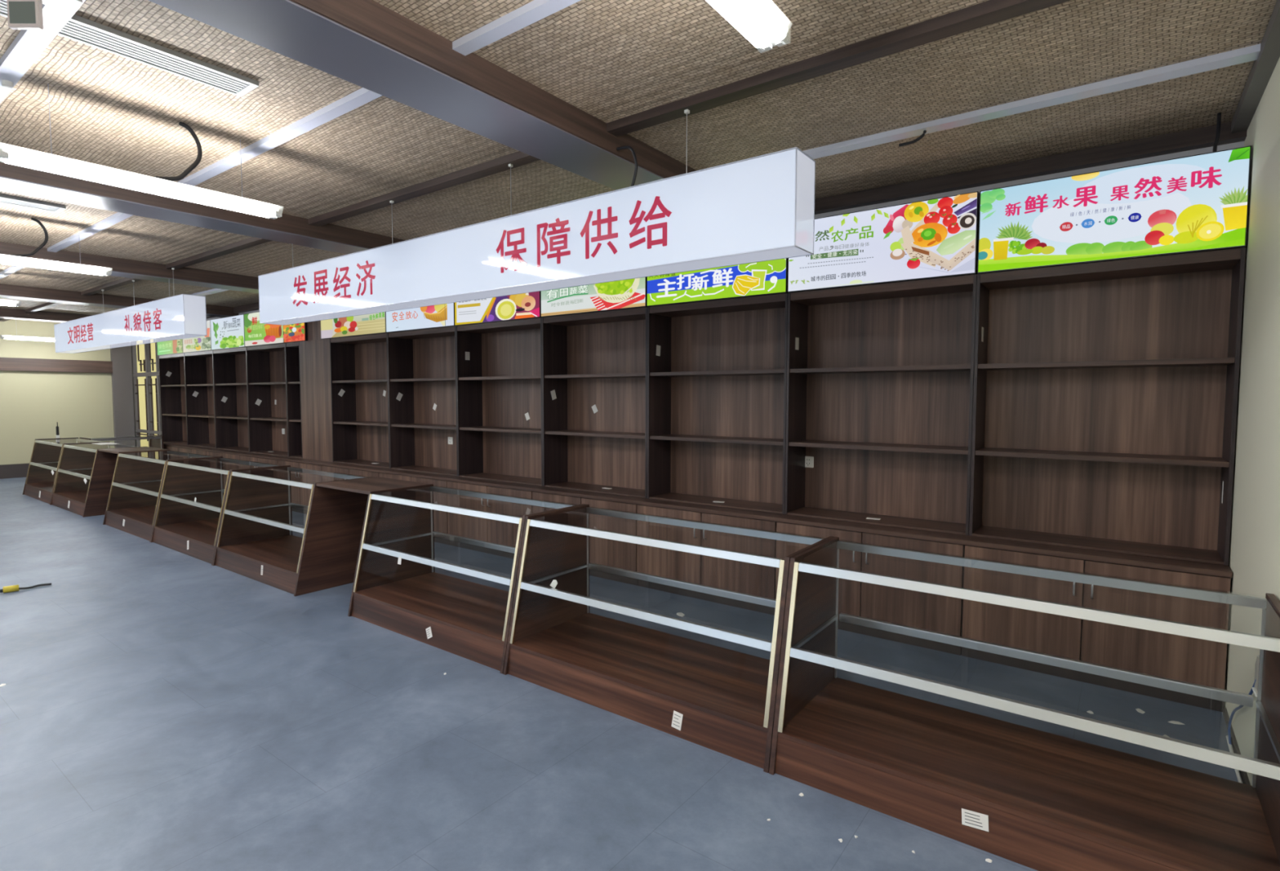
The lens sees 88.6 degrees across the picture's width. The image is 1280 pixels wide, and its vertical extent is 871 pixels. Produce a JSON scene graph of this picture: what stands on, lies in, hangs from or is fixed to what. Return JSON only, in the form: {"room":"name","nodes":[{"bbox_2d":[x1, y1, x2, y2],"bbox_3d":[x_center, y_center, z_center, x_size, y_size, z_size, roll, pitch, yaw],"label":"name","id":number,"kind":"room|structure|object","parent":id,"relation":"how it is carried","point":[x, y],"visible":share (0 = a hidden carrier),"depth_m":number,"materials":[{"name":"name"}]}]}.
{"room":"grocery store","nodes":[
{"label":"grocery store","id":0,"kind":"room"},
{"bbox_2d":[0,320,114,465],"bbox_3d":[-13.640,-0.611,11.050,0.200,3.080,8.270,3,4,37],"label":"wall","id":1,"kind":"structure","parent":0,"point":[32,403],"depth_m":13.14,"materials":[{"name":"beige paint"}]},
{"bbox_2d":[0,462,29,479],"bbox_3d":[-13.704,0.807,10.867,0.020,0.270,7.770,3,4,37],"label":"baseboard","id":2,"kind":"structure","parent":1,"relation":"attached to","point":[16,470],"depth_m":12.81,"materials":[{"name":"grey paint"}]},
{"bbox_2d":[0,357,112,373],"bbox_3d":[-13.621,-1.271,10.785,0.100,0.250,7.930,3,4,37],"label":"beam","id":3,"kind":"structure","parent":1,"relation":"attached to","point":[6,363],"depth_m":13.19,"materials":[{"name":"brown wood"}]},
{"bbox_2d":[0,476,1243,870],"bbox_3d":[-6.381,1.305,5.749,18.304,0.100,8.670,3,4,37],"label":"floor","id":4,"kind":"structure","parent":0,"point":[162,708],"depth_m":3.01,"materials":[{"name":"grey concrete"}]},
{"bbox_2d":[0,582,51,592],"bbox_3d":[-5.088,1.251,5.432,0.065,0.050,0.316,3,4,41],"label":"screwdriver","id":5,"kind":"object","parent":4,"relation":"on","point":[11,588],"visible":1,"depth_m":5.37,"materials":[{"name":"yellow plastic"}]},
{"bbox_2d":[22,437,101,503],"bbox_3d":[-9.155,0.528,10.434,1.683,0.894,0.739,3,4,37],"label":"display case","id":6,"kind":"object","parent":4,"relation":"on","point":[46,455],"depth_m":10.74,"materials":[{"name":"brown wood"}]},
{"bbox_2d":[49,441,141,516],"bbox_3d":[-7.816,0.588,9.438,1.651,0.894,0.739,3,4,37],"label":"display case","id":7,"kind":"object","parent":4,"relation":"on","point":[78,462],"depth_m":9.39,"materials":[{"name":"brown wood"}]},
{"bbox_2d":[97,446,168,453],"bbox_3d":[-6.762,0.195,8.750,0.824,0.023,0.548,3,4,37],"label":"flap","id":8,"kind":"object","parent":7,"relation":"attached to","point":[116,451],"visible":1,"depth_m":8.73,"materials":[{"name":"brown wood"}]},
{"bbox_2d":[79,434,164,448],"bbox_3d":[-9.171,0.460,11.595,0.739,0.894,1.047,3,4,37],"label":"countertop","id":9,"kind":"structure","parent":4,"relation":"on","point":[155,441],"depth_m":11.68,"materials":[{"name":"brown wood"}]},
{"bbox_2d":[110,346,135,448],"bbox_3d":[-11.153,-0.787,14.136,0.100,3.080,0.340,3,4,37],"label":"post","id":10,"kind":"object","parent":4,"relation":"on","point":[121,357],"visible":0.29,"depth_m":14.09,"materials":[{"name":"grey"}]},
{"bbox_2d":[102,449,216,542],"bbox_3d":[-5.821,0.679,7.957,1.660,0.894,0.739,3,4,37],"label":"display case","id":11,"kind":"object","parent":4,"relation":"on","point":[137,480],"depth_m":8.30,"materials":[{"name":"brown wood"}]},
{"bbox_2d":[163,445,179,459],"bbox_3d":[-8.480,0.529,12.083,1.232,0.700,0.516,3,4,37],"label":"base cabinet","id":12,"kind":"object","parent":4,"relation":"on","point":[171,448],"visible":0.04,"depth_m":11.67,"materials":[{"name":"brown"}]},
{"bbox_2d":[177,448,206,458],"bbox_3d":[-7.501,0.574,11.355,1.202,0.700,0.516,3,4,37],"label":"base cabinet","id":13,"kind":"object","parent":4,"relation":"on","point":[180,450],"visible":0.19,"depth_m":11.19,"materials":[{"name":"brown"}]},
{"bbox_2d":[150,456,282,564],"bbox_3d":[-4.493,0.739,6.971,1.644,0.894,0.739,3,4,37],"label":"display case","id":14,"kind":"object","parent":4,"relation":"on","point":[180,519],"depth_m":7.30,"materials":[{"name":"brown wood"}]},
{"bbox_2d":[206,451,239,488],"bbox_3d":[-6.516,0.618,10.624,1.245,0.700,0.516,3,4,37],"label":"base cabinet","id":15,"kind":"object","parent":4,"relation":"on","point":[228,466],"visible":0.1,"depth_m":10.34,"materials":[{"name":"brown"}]},
{"bbox_2d":[239,455,278,468],"bbox_3d":[-5.513,0.664,9.879,1.246,0.700,0.516,3,4,37],"label":"base cabinet","id":16,"kind":"object","parent":4,"relation":"on","point":[263,460],"visible":0.19,"depth_m":9.73,"materials":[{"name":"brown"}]},
{"bbox_2d":[212,465,374,596],"bbox_3d":[-3.187,0.798,6.001,1.605,0.894,0.739,3,4,37],"label":"display case","id":17,"kind":"object","parent":4,"relation":"on","point":[256,527],"depth_m":5.72,"materials":[{"name":"brown wood"}]},
{"bbox_2d":[315,476,429,494],"bbox_3d":[-2.171,0.403,5.340,0.778,0.023,0.548,3,4,37],"label":"flap","id":18,"kind":"object","parent":17,"relation":"attached to","point":[363,486],"visible":0.98,"depth_m":5.28,"materials":[{"name":"brown wood"}]},
{"bbox_2d":[278,460,322,514],"bbox_3d":[-4.523,0.709,9.143,1.212,0.700,0.516,3,4,37],"label":"base cabinet","id":19,"kind":"object","parent":4,"relation":"on","point":[300,495],"visible":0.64,"depth_m":8.93,"materials":[{"name":"brown wood"}]},
{"bbox_2d":[322,465,379,481],"bbox_3d":[-3.503,0.755,8.386,1.317,0.700,0.516,3,4,37],"label":"base cabinet","id":20,"kind":"object","parent":4,"relation":"on","point":[325,468],"visible":0.07,"depth_m":8.27,"materials":[{"name":"brown wood"}]},
{"bbox_2d":[378,472,449,545],"bbox_3d":[-2.457,0.802,7.608,1.285,0.700,0.516,3,4,37],"label":"base cabinet","id":21,"kind":"object","parent":4,"relation":"on","point":[440,517],"visible":0.09,"depth_m":7.15,"materials":[{"name":"brown wood"}]},
{"bbox_2d":[347,484,586,674],"bbox_3d":[-1.244,0.886,4.557,1.670,0.894,0.739,3,4,37],"label":"display case","id":22,"kind":"object","parent":4,"relation":"on","point":[468,620],"depth_m":4.68,"materials":[{"name":"brown wood"}]},
{"bbox_2d":[447,480,532,559],"bbox_3d":[-1.420,0.849,6.838,1.292,0.700,0.516,3,4,37],"label":"base cabinet","id":23,"kind":"object","parent":4,"relation":"on","point":[495,531],"visible":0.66,"depth_m":6.67,"materials":[{"name":"brown wood"}]},
{"bbox_2d":[532,491,638,585],"bbox_3d":[-0.398,0.895,6.079,1.247,0.700,0.516,3,4,37],"label":"base cabinet","id":24,"kind":"object","parent":4,"relation":"on","point":[606,552],"visible":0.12,"depth_m":5.72,"materials":[{"name":"brown wood"}]},
{"bbox_2d":[502,504,834,773],"bbox_3d":[0.098,0.946,3.561,1.669,0.894,0.739,3,4,37],"label":"display case","id":25,"kind":"object","parent":4,"relation":"on","point":[726,698],"depth_m":3.54,"materials":[{"name":"brown wood"}]},
{"bbox_2d":[671,710,683,730],"bbox_3d":[0.175,1.346,3.096,0.059,0.081,0.010,3,4,37],"label":"sticker","id":26,"kind":"object","parent":25,"relation":"attached to","point":[677,717],"visible":1,"depth_m":3.09,"materials":[{"name":"white paper"}]},
{"bbox_2d":[636,504,777,615],"bbox_3d":[0.611,0.941,5.330,1.261,0.700,0.516,3,4,37],"label":"base cabinet","id":27,"kind":"object","parent":4,"relation":"on","point":[757,580],"visible":0.59,"depth_m":5.11,"materials":[{"name":"brown wood"}]},
{"bbox_2d":[775,521,964,655],"bbox_3d":[1.617,0.986,4.582,1.239,0.700,0.516,3,4,37],"label":"base cabinet","id":28,"kind":"object","parent":4,"relation":"on","point":[942,614],"visible":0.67,"depth_m":4.27,"materials":[{"name":"brown wood"}]},
{"bbox_2d":[768,536,1279,870],"bbox_3d":[1.419,1.006,2.579,1.619,0.894,0.739,3,4,37],"label":"display case","id":29,"kind":"object","parent":4,"relation":"on","point":[1051,802],"depth_m":2.47,"materials":[{"name":"brown wood"}]},
{"bbox_2d":[961,808,988,831],"bbox_3d":[1.196,1.372,2.340,0.090,0.062,0.008,3,4,37],"label":"sticker","id":30,"kind":"object","parent":29,"relation":"on","point":[969,818],"visible":1,"depth_m":2.34,"materials":[{"name":"white paper"}]},
{"bbox_2d":[961,544,1231,711],"bbox_3d":[2.607,1.031,3.847,1.221,0.700,0.516,3,4,37],"label":"base cabinet","id":31,"kind":"object","parent":4,"relation":"on","point":[1194,660],"visible":0.67,"depth_m":3.62,"materials":[{"name":"brown wood"}]},
{"bbox_2d":[163,442,1232,577],"bbox_3d":[-2.929,0.414,7.956,15.049,0.028,0.490,3,4,37],"label":"countertop","id":32,"kind":"structure","parent":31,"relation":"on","point":[1204,568],"depth_m":4.51,"materials":[{"name":"brown wood"}]},
{"bbox_2d":[158,353,187,444],"bbox_3d":[-8.418,-0.669,12.094,1.234,1.627,0.355,3,4,37],"label":"bookshelf","id":33,"kind":"object","parent":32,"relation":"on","point":[172,388],"visible":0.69,"depth_m":12.44,"materials":[{"name":"brown wood"}]},
{"bbox_2d":[156,338,185,355],"bbox_3d":[-8.517,-1.722,11.896,1.228,0.496,0.055,3,4,37],"label":"poster","id":34,"kind":"object","parent":33,"relation":"on","point":[175,346],"visible":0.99,"depth_m":11.86,"materials":[{"name":"multicoloured plastic"}]},
{"bbox_2d":[184,350,216,448],"bbox_3d":[-7.438,-0.624,11.366,1.204,1.627,0.355,3,4,37],"label":"bookshelf","id":35,"kind":"object","parent":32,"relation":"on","point":[198,366],"visible":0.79,"depth_m":11.70,"materials":[{"name":"brown wood"}]},
{"bbox_2d":[182,320,211,352],"bbox_3d":[-7.539,-1.678,11.167,1.198,0.496,0.059,3,4,37],"label":"poster","id":36,"kind":"object","parent":35,"relation":"on","point":[199,344],"visible":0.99,"depth_m":11.07,"materials":[{"name":"multicoloured plastic"}]},
{"bbox_2d":[212,346,249,452],"bbox_3d":[-6.453,-0.580,10.635,1.247,1.627,0.355,3,4,37],"label":"bookshelf","id":37,"kind":"object","parent":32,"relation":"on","point":[229,365],"visible":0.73,"depth_m":10.97,"materials":[{"name":"brown wood"}]},
{"bbox_2d":[210,314,244,350],"bbox_3d":[-6.554,-1.634,10.435,1.241,0.496,0.060,3,4,37],"label":"poster","id":38,"kind":"object","parent":37,"relation":"on","point":[228,332],"visible":1,"depth_m":10.39,"materials":[{"name":"multicoloured plastic"}]},
{"bbox_2d":[245,342,288,457],"bbox_3d":[-5.451,-0.534,9.890,1.248,1.627,0.355,3,4,37],"label":"bookshelf","id":39,"kind":"object","parent":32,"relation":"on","point":[265,364],"visible":0.65,"depth_m":10.21,"materials":[{"name":"brown wood"}]},
{"bbox_2d":[244,311,284,346],"bbox_3d":[-5.550,-1.588,9.693,1.242,0.496,0.055,3,4,37],"label":"poster","id":40,"kind":"object","parent":39,"relation":"on","point":[256,334],"visible":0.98,"depth_m":9.74,"materials":[{"name":"multicoloured plastic"}]},
{"bbox_2d":[284,342,302,458],"bbox_3d":[-4.782,-0.504,9.393,0.412,1.627,0.355,3,4,37],"label":"bookshelf","id":41,"kind":"object","parent":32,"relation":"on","point":[292,363],"visible":0.48,"depth_m":9.42,"materials":[{"name":"brown wood"}]},
{"bbox_2d":[283,322,307,342],"bbox_3d":[-4.804,-1.554,9.134,0.607,0.496,0.062,3,4,37],"label":"poster","id":42,"kind":"object","parent":41,"relation":"on","point":[297,332],"visible":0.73,"depth_m":9.09,"materials":[{"name":"multicoloured plastic"}]},
{"bbox_2d":[299,320,333,462],"bbox_3d":[-4.296,-0.794,9.008,0.800,2.253,0.346,3,4,37],"label":"pillar","id":43,"kind":"structure","parent":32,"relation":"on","point":[314,353],"depth_m":8.87,"materials":[{"name":"brown wood"}]},
{"bbox_2d":[329,333,390,468],"bbox_3d":[-3.441,-0.444,8.397,1.319,1.627,0.355,3,4,37],"label":"bookshelf","id":44,"kind":"object","parent":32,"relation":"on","point":[360,421],"visible":0.81,"depth_m":8.69,"materials":[{"name":"brown wood"}]},
{"bbox_2d":[320,311,386,339],"bbox_3d":[-3.617,-1.501,8.257,1.506,0.496,0.054,3,4,37],"label":"poster","id":45,"kind":"object","parent":44,"relation":"on","point":[371,323],"visible":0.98,"depth_m":8.20,"materials":[{"name":"multicoloured plastic"}]},
{"bbox_2d":[386,326,457,476],"bbox_3d":[-2.394,-0.396,7.620,1.287,1.627,0.355,3,4,37],"label":"bookshelf","id":46,"kind":"object","parent":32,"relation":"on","point":[422,363],"visible":0.81,"depth_m":7.89,"materials":[{"name":"brown wood"}]},
{"bbox_2d":[386,302,455,333],"bbox_3d":[-2.493,-1.450,7.422,1.281,0.496,0.055,3,4,37],"label":"poster","id":47,"kind":"object","parent":46,"relation":"on","point":[437,316],"visible":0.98,"depth_m":7.38,"materials":[{"name":"multicoloured plastic"}]},
{"bbox_2d":[455,317,542,486],"bbox_3d":[-1.357,-0.349,6.849,1.294,1.627,0.355,3,4,37],"label":"bookshelf","id":48,"kind":"object","parent":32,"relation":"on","point":[500,382],"visible":0.8,"depth_m":7.09,"materials":[{"name":"brown wood"}]},
{"bbox_2d":[454,291,541,325],"bbox_3d":[-1.456,-1.403,6.652,1.288,0.496,0.055,3,4,37],"label":"poster","id":49,"kind":"object","parent":48,"relation":"on","point":[524,305],"visible":0.44,"depth_m":6.60,"materials":[{"name":"multicoloured paper"}]},
{"bbox_2d":[542,306,647,497],"bbox_3d":[-0.336,-0.303,6.090,1.249,1.627,0.355,3,4,37],"label":"bookshelf","id":50,"kind":"object","parent":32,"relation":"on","point":[599,359],"visible":0.78,"depth_m":6.30,"materials":[{"name":"brown wood"}]},
{"bbox_2d":[540,276,647,317],"bbox_3d":[-0.437,-1.357,5.889,1.243,0.496,0.064,3,4,37],"label":"poster","id":51,"kind":"object","parent":50,"relation":"on","point":[627,294],"visible":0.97,"depth_m":5.84,"materials":[{"name":"multicoloured paper"}]},
{"bbox_2d":[647,293,787,514],"bbox_3d":[0.674,-0.257,5.341,1.263,1.627,0.355,3,4,37],"label":"bookshelf","id":52,"kind":"object","parent":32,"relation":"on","point":[717,386],"visible":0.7,"depth_m":5.50,"materials":[{"name":"brown wood"}]},
{"bbox_2d":[646,257,788,306],"bbox_3d":[0.573,-1.311,5.142,1.257,0.496,0.059,3,4,37],"label":"poster","id":53,"kind":"object","parent":52,"relation":"on","point":[769,277],"visible":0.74,"depth_m":5.09,"materials":[{"name":"multicoloured paper"}]},
{"bbox_2d":[784,274,977,535],"bbox_3d":[1.680,-0.212,4.593,1.241,1.627,0.355,3,4,37],"label":"bookshelf","id":54,"kind":"object","parent":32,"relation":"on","point":[879,390],"visible":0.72,"depth_m":4.70,"materials":[{"name":"brown wood"}]},
{"bbox_2d":[804,456,813,467],"bbox_3d":[1.306,0.205,5.085,0.086,0.086,0.010,3,4,37],"label":"wall socket","id":55,"kind":"object","parent":54,"relation":"attached to","point":[809,460],"visible":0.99,"depth_m":5.08,"materials":[{"name":"white plastic"}]},
{"bbox_2d":[787,191,979,293],"bbox_3d":[1.573,-1.265,4.386,1.235,0.496,0.080,3,4,37],"label":"poster","id":56,"kind":"object","parent":54,"relation":"on","point":[938,237],"visible":1,"depth_m":4.30,"materials":[{"name":"multicoloured plastic"}]},
{"bbox_2d":[968,247,1245,565],"bbox_3d":[2.670,-0.167,3.858,1.223,1.627,0.355,3,4,37],"label":"bookshelf","id":57,"kind":"object","parent":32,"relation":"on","point":[1105,393],"visible":1,"depth_m":3.90,"materials":[{"name":"brown wood"}]},
{"bbox_2d":[977,145,1251,274],"bbox_3d":[2.567,-1.221,3.654,1.219,0.496,0.069,3,4,37],"label":"poster","id":58,"kind":"object","parent":57,"relation":"on","point":[1198,202],"visible":1,"depth_m":3.59,"materials":[{"name":"multicoloured plastic"}]},
{"bbox_2d":[1226,735,1242,782],"bbox_3d":[2.536,1.433,2.780,0.015,0.016,0.750,3,4,37],"label":"cable","id":59,"kind":"object","parent":4,"relation":"on","point":[1231,750],"visible":0.33,"depth_m":2.79,"materials":[{"name":"white plastic"}]},
{"bbox_2d":[0,0,1276,323],"bbox_3d":[-6.376,-1.870,5.563,18.304,0.100,8.670,3,4,37],"label":"ceiling","id":60,"kind":"structure","parent":0,"point":[611,60],"depth_m":3.31,"materials":[{"name":"beige wicker"}]},
{"bbox_2d":[0,298,21,306],"bbox_3d":[-7.840,-1.726,7.380,0.106,0.405,1.260,3,4,37],"label":"tube light","id":61,"kind":"object","parent":60,"relation":"hanging from","point":[2,302],"visible":1,"depth_m":7.80,"materials":[{"name":"white plastic"}]},
{"bbox_2d":[0,265,25,279],"bbox_3d":[-7.359,-1.934,7.663,2.920,0.040,0.066,3,4,37],"label":"batten","id":62,"kind":"object","parent":60,"relation":"attached to","point":[13,268],"visible":0.44,"depth_m":7.64,"materials":[{"name":"white"}]},
{"bbox_2d":[6,0,43,29],"bbox_3d":[-2.176,-1.531,2.317,0.112,0.179,0.024,0,3,0],"label":"sensor box","id":63,"kind":"object","parent":60,"relation":"hanging from","point":[21,14],"visible":1,"depth_m":2.31,"materials":[{"name":"white plastic"}]},
{"bbox_2d":[0,319,54,341],"bbox_3d":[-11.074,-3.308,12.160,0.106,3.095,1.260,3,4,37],"label":"tube light","id":64,"kind":"object","parent":60,"relation":"hanging from","point":[2,336],"visible":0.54,"depth_m":12.00,"materials":[{"name":"white plastic"}]},
{"bbox_2d":[0,194,66,213],"bbox_3d":[-4.997,-1.747,4.561,0.190,0.021,1.500,3,4,37],"label":"ceiling vent","id":65,"kind":"object","parent":60,"relation":"in","point":[7,199],"visible":1,"depth_m":5.00,"materials":[{"name":"white metal"}]},
{"bbox_2d":[0,0,85,102],"bbox_3d":[-2.862,-1.651,2.969,2.850,0.040,0.080,3,4,37],"label":"batten","id":66,"kind":"object","parent":60,"relation":"attached to","point":[28,45],"visible":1,"depth_m":2.73,"materials":[{"name":"white"}]},
{"bbox_2d":[1,80,13,88],"bbox_3d":[-2.924,-1.624,3.029,0.040,0.022,0.040,3,4,37],"label":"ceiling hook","id":67,"kind":"object","parent":66,"relation":"attached to","point":[6,83],"visible":1,"depth_m":3.02,"materials":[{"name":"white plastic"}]},
{"bbox_2d":[42,0,82,14],"bbox_3d":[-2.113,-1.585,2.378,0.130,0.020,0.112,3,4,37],"label":"tube light","id":68,"kind":"object","parent":66,"relation":"attached to","point":[70,6],"visible":0.86,"depth_m":2.40,"materials":[{"name":"white plastic"}]},
{"bbox_2d":[25,302,62,312],"bbox_3d":[-9.364,-2.092,10.425,2.900,0.055,0.090,3,4,37],"label":"tube light","id":69,"kind":"object","parent":60,"relation":"attached to","point":[49,304],"visible":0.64,"depth_m":10.71,"materials":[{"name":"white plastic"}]},
{"bbox_2d":[0,307,94,322],"bbox_3d":[-11.933,-2.006,9.698,0.350,0.170,8.270,3,4,37],"label":"beam","id":70,"kind":"structure","parent":60,"relation":"attached to","point":[6,313],"depth_m":11.42,"materials":[{"name":"brown wood"}]},
{"bbox_2d":[0,217,112,275],"bbox_3d":[-5.120,-1.605,5.360,0.106,0.410,1.260,3,4,37],"label":"tube light","id":71,"kind":"object","parent":60,"relation":"hanging from","point":[20,260],"visible":1,"depth_m":5.51,"materials":[{"name":"white plastic"}]},
{"bbox_2d":[47,212,133,252],"bbox_3d":[-4.788,-1.818,5.753,2.830,0.040,0.066,3,4,37],"label":"batten","id":72,"kind":"object","parent":60,"relation":"attached to","point":[117,217],"visible":0.64,"depth_m":5.79,"materials":[{"name":"white"}]},
{"bbox_2d":[80,277,142,295],"bbox_3d":[-6.749,-1.974,8.482,2.920,0.055,0.090,3,4,37],"label":"batten","id":73,"kind":"object","parent":60,"relation":"attached to","point":[125,281],"visible":0.64,"depth_m":8.62,"materials":[{"name":"brown wood"}]},
{"bbox_2d":[0,284,238,317],"bbox_3d":[-9.326,-1.888,7.761,0.350,0.170,8.270,3,4,37],"label":"beam","id":74,"kind":"structure","parent":60,"relation":"attached to","point":[6,291],"depth_m":9.32,"materials":[{"name":"brown wood"}]},
{"bbox_2d":[0,0,258,97],"bbox_3d":[-2.369,-1.620,2.469,0.190,0.021,1.675,3,4,37],"label":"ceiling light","id":75,"kind":"object","parent":60,"relation":"in","point":[78,28],"visible":0.73,"depth_m":2.81,"materials":[{"name":"white metal"}]},
{"bbox_2d":[0,241,258,293],"bbox_3d":[-6.711,-1.770,5.818,0.330,0.170,8.270,3,4,37],"label":"beam","id":76,"kind":"structure","parent":60,"relation":"attached to","point":[124,268],"depth_m":7.28,"materials":[{"name":"brown wood"}]},
{"bbox_2d":[53,267,207,353],"bbox_3d":[-6.737,-1.552,8.444,5.019,0.782,0.210,3,4,37],"label":"sign","id":77,"kind":"object","parent":60,"relation":"hanging from","point":[184,316],"visible":1,"depth_m":7.76,"materials":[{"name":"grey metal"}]},
{"bbox_2d":[0,83,284,218],"bbox_3d":[-2.557,-1.489,3.456,0.106,0.410,1.260,3,4,37],"label":"tube light","id":78,"kind":"object","parent":60,"relation":"hanging from","point":[166,186],"visible":1,"depth_m":3.39,"materials":[{"name":"white plastic"}]},
{"bbox_2d":[0,161,405,254],"bbox_3d":[-4.160,-1.655,3.923,0.370,0.170,8.270,3,4,37],"label":"beam","id":79,"kind":"structure","parent":60,"relation":"attached to","point":[286,228],"depth_m":4.83,"materials":[{"name":"brown wood"}]},
{"bbox_2d":[189,288,228,296],"bbox_3d":[-6.146,-2.028,9.290,2.920,0.040,0.090,3,4,37],"label":"batten","id":80,"kind":"object","parent":60,"relation":"attached to","point":[215,290],"visible":0.29,"depth_m":9.18,"materials":[{"name":"white"}]},
{"bbox_2d":[165,236,271,270],"bbox_3d":[-4.178,-1.857,6.572,2.830,0.055,0.090,3,4,37],"label":"batten","id":81,"kind":"object","parent":60,"relation":"attached to","point":[251,242],"visible":0.64,"depth_m":6.59,"materials":[{"name":"brown wood"}]},
{"bbox_2d":[177,87,382,186],"bbox_3d":[-2.212,-1.701,3.840,2.850,0.040,0.066,3,4,37],"label":"batten","id":82,"kind":"object","parent":60,"relation":"attached to","point":[362,96],"visible":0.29,"depth_m":3.64,"materials":[{"name":"white"}]},
{"bbox_2d":[147,0,698,191],"bbox_3d":[-1.572,-1.537,2.002,0.380,0.170,8.270,3,4,37],"label":"beam","id":83,"kind":"structure","parent":60,"relation":"attached to","point":[366,44],"depth_m":2.77,"materials":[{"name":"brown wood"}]},
{"bbox_2d":[307,151,540,226],"bbox_3d":[-1.602,-1.741,4.659,2.850,0.055,0.090,3,4,37],"label":"batten","id":84,"kind":"object","parent":60,"relation":"attached to","point":[518,158],"visible":0.64,"depth_m":4.53,"materials":[{"name":"brown wood"}]},
{"bbox_2d":[452,0,580,55],"bbox_3d":[0.348,-1.586,1.938,2.774,0.040,0.066,3,4,37],"label":"batten","id":85,"kind":"object","parent":60,"relation":"attached to","point":[535,11],"visible":1,"depth_m":2.56,"materials":[{"name":"white metal"}]},
{"bbox_2d":[257,109,815,325],"bbox_3d":[-1.300,-1.306,4.406,5.072,0.782,0.210,3,4,37],"label":"hanging sign","id":86,"kind":"object","parent":60,"relation":"hanging from","point":[760,209],"visible":1,"depth_m":3.56,"materials":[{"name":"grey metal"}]},
{"bbox_2d":[616,145,637,187],"bbox_3d":[-0.071,-1.430,3.561,0.138,0.298,0.027,3,4,37],"label":"power cable","id":87,"kind":"object","parent":86,"relation":"attached to","point":[630,148],"visible":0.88,"depth_m":3.53,"materials":[{"name":"black plastic"}]},
{"bbox_2d":[706,0,792,53],"bbox_3d":[0.050,-1.369,1.520,0.106,0.405,1.260,3,4,37],"label":"tube light","id":88,"kind":"object","parent":60,"relation":"hanging from","point":[761,22],"visible":1,"depth_m":1.91,"materials":[{"name":"white plastic"}]},
{"bbox_2d":[606,0,1070,137],"bbox_3d":[0.958,-1.625,2.757,2.774,0.055,0.090,3,4,37],"label":"ceiling beam","id":89,"kind":"structure","parent":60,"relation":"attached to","point":[988,12],"depth_m":2.80,"materials":[{"name":"brown wood"}]},
{"bbox_2d":[803,44,1260,159],"bbox_3d":[1.561,-1.679,3.566,2.774,0.040,0.090,3,4,37],"label":"batten","id":90,"kind":"object","parent":60,"relation":"attached to","point":[1251,53],"visible":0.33,"depth_m":3.20,"materials":[{"name":"white"}]},
{"bbox_2d":[898,130,926,146],"bbox_3d":[1.500,-1.634,3.606,0.143,0.061,0.018,2,4,34],"label":"power cable","id":91,"kind":"object","parent":90,"relation":"attached to","point":[920,137],"visible":1,"depth_m":3.60,"materials":[{"name":"black plastic"}]},
{"bbox_2d":[1213,112,1221,151],"bbox_3d":[2.984,-1.563,3.386,0.086,0.220,0.021,-3,4,-40],"label":"power cable","id":92,"kind":"object","parent":60,"relation":"hanging from","point":[1219,115],"visible":1,"depth_m":3.38,"materials":[{"name":"black plastic"}]},
{"bbox_2d":[206,141,1244,319],"bbox_3d":[-3.850,-0.477,9.048,17.904,3.080,0.200,3,4,37],"label":"wall","id":93,"kind":"structure","parent":0,"point":[1237,144],"depth_m":4.12,"materials":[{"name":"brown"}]},
{"bbox_2d":[131,342,161,446],"bbox_3d":[-10.055,-0.754,13.604,2.500,3.080,0.085,3,4,37],"label":"door","id":94,"kind":"structure","parent":93,"relation":"in","point":[147,363],"depth_m":13.78,"materials":[{"name":"grey"}]},
{"bbox_2d":[233,302,259,313],"bbox_3d":[-5.570,-2.042,10.065,2.920,0.100,0.080,3,4,37],"label":"crown molding","id":95,"kind":"structure","parent":93,"relation":"attached to","point":[255,306],"depth_m":10.63,"materials":[{"name":"brown wood"}]},
{"bbox_2d":[814,121,1247,214],"bbox_3d":[2.138,-1.693,4.340,2.774,0.100,0.080,3,4,37],"label":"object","id":96,"kind":"structure","parent":93,"relation":"attached to","point":[1202,137],"depth_m":4.05,"materials":[{"name":"brown wood"}]},
{"bbox_2d":[1223,57,1279,786],"bbox_3d":[0.883,0.046,0.262,0.200,3.080,8.270,3,4,37],"label":"wall","id":97,"kind":"structure","parent":0,"point":[1254,558],"depth_m":2.87,"materials":[{"name":"beige paint"}]},
{"bbox_2d":[1222,707,1250,785],"bbox_3d":[0.643,1.574,0.210,0.012,0.035,7.760,3,4,37],"label":"baseboard","id":98,"kind":"structure","parent":97,"relation":"attached to","point":[1234,744],"depth_m":2.98,"materials":[{"name":"grey"}]},
{"bbox_2d":[1227,680,1255,744],"bbox_3d":[2.588,1.186,2.822,0.018,0.496,0.608,3,4,36],"label":"cable","id":99,"kind":"object","parent":97,"relation":"attached to","point":[1251,692],"visible":0.76,"depth_m":3.02,"materials":[{"name":"blue plastic"}]},
{"bbox_2d":[1231,0,1279,133],"bbox_3d":[0.756,-1.469,0.220,0.064,0.070,8.190,3,4,37],"label":"crown molding","id":100,"kind":"structure","parent":97,"relation":"attached to","point":[1262,69],"depth_m":2.90,"materials":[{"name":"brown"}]},
{"bbox_2d":[1252,655,1259,697],"bbox_3d":[2.394,0.932,2.539,0.021,0.150,0.140,3,4,37],"label":"cable cover","id":101,"kind":"object","parent":97,"relation":"attached to","point":[1255,688],"visible":0.47,"depth_m":2.55,"materials":[{"name":"grey plastic"}]},
{"label":"outside","id":102,"kind":"structure","parent":0,"visible":0},
{"bbox_2d":[136,342,157,446],"bbox_3d":[-11.912,-1.469,16.598,12.000,4.250,0.100,3,4,37],"label":"wall","id":103,"kind":"structure","parent":102,"point":[144,442],"depth_m":17.62,"materials":[{"name":"beige paint"}]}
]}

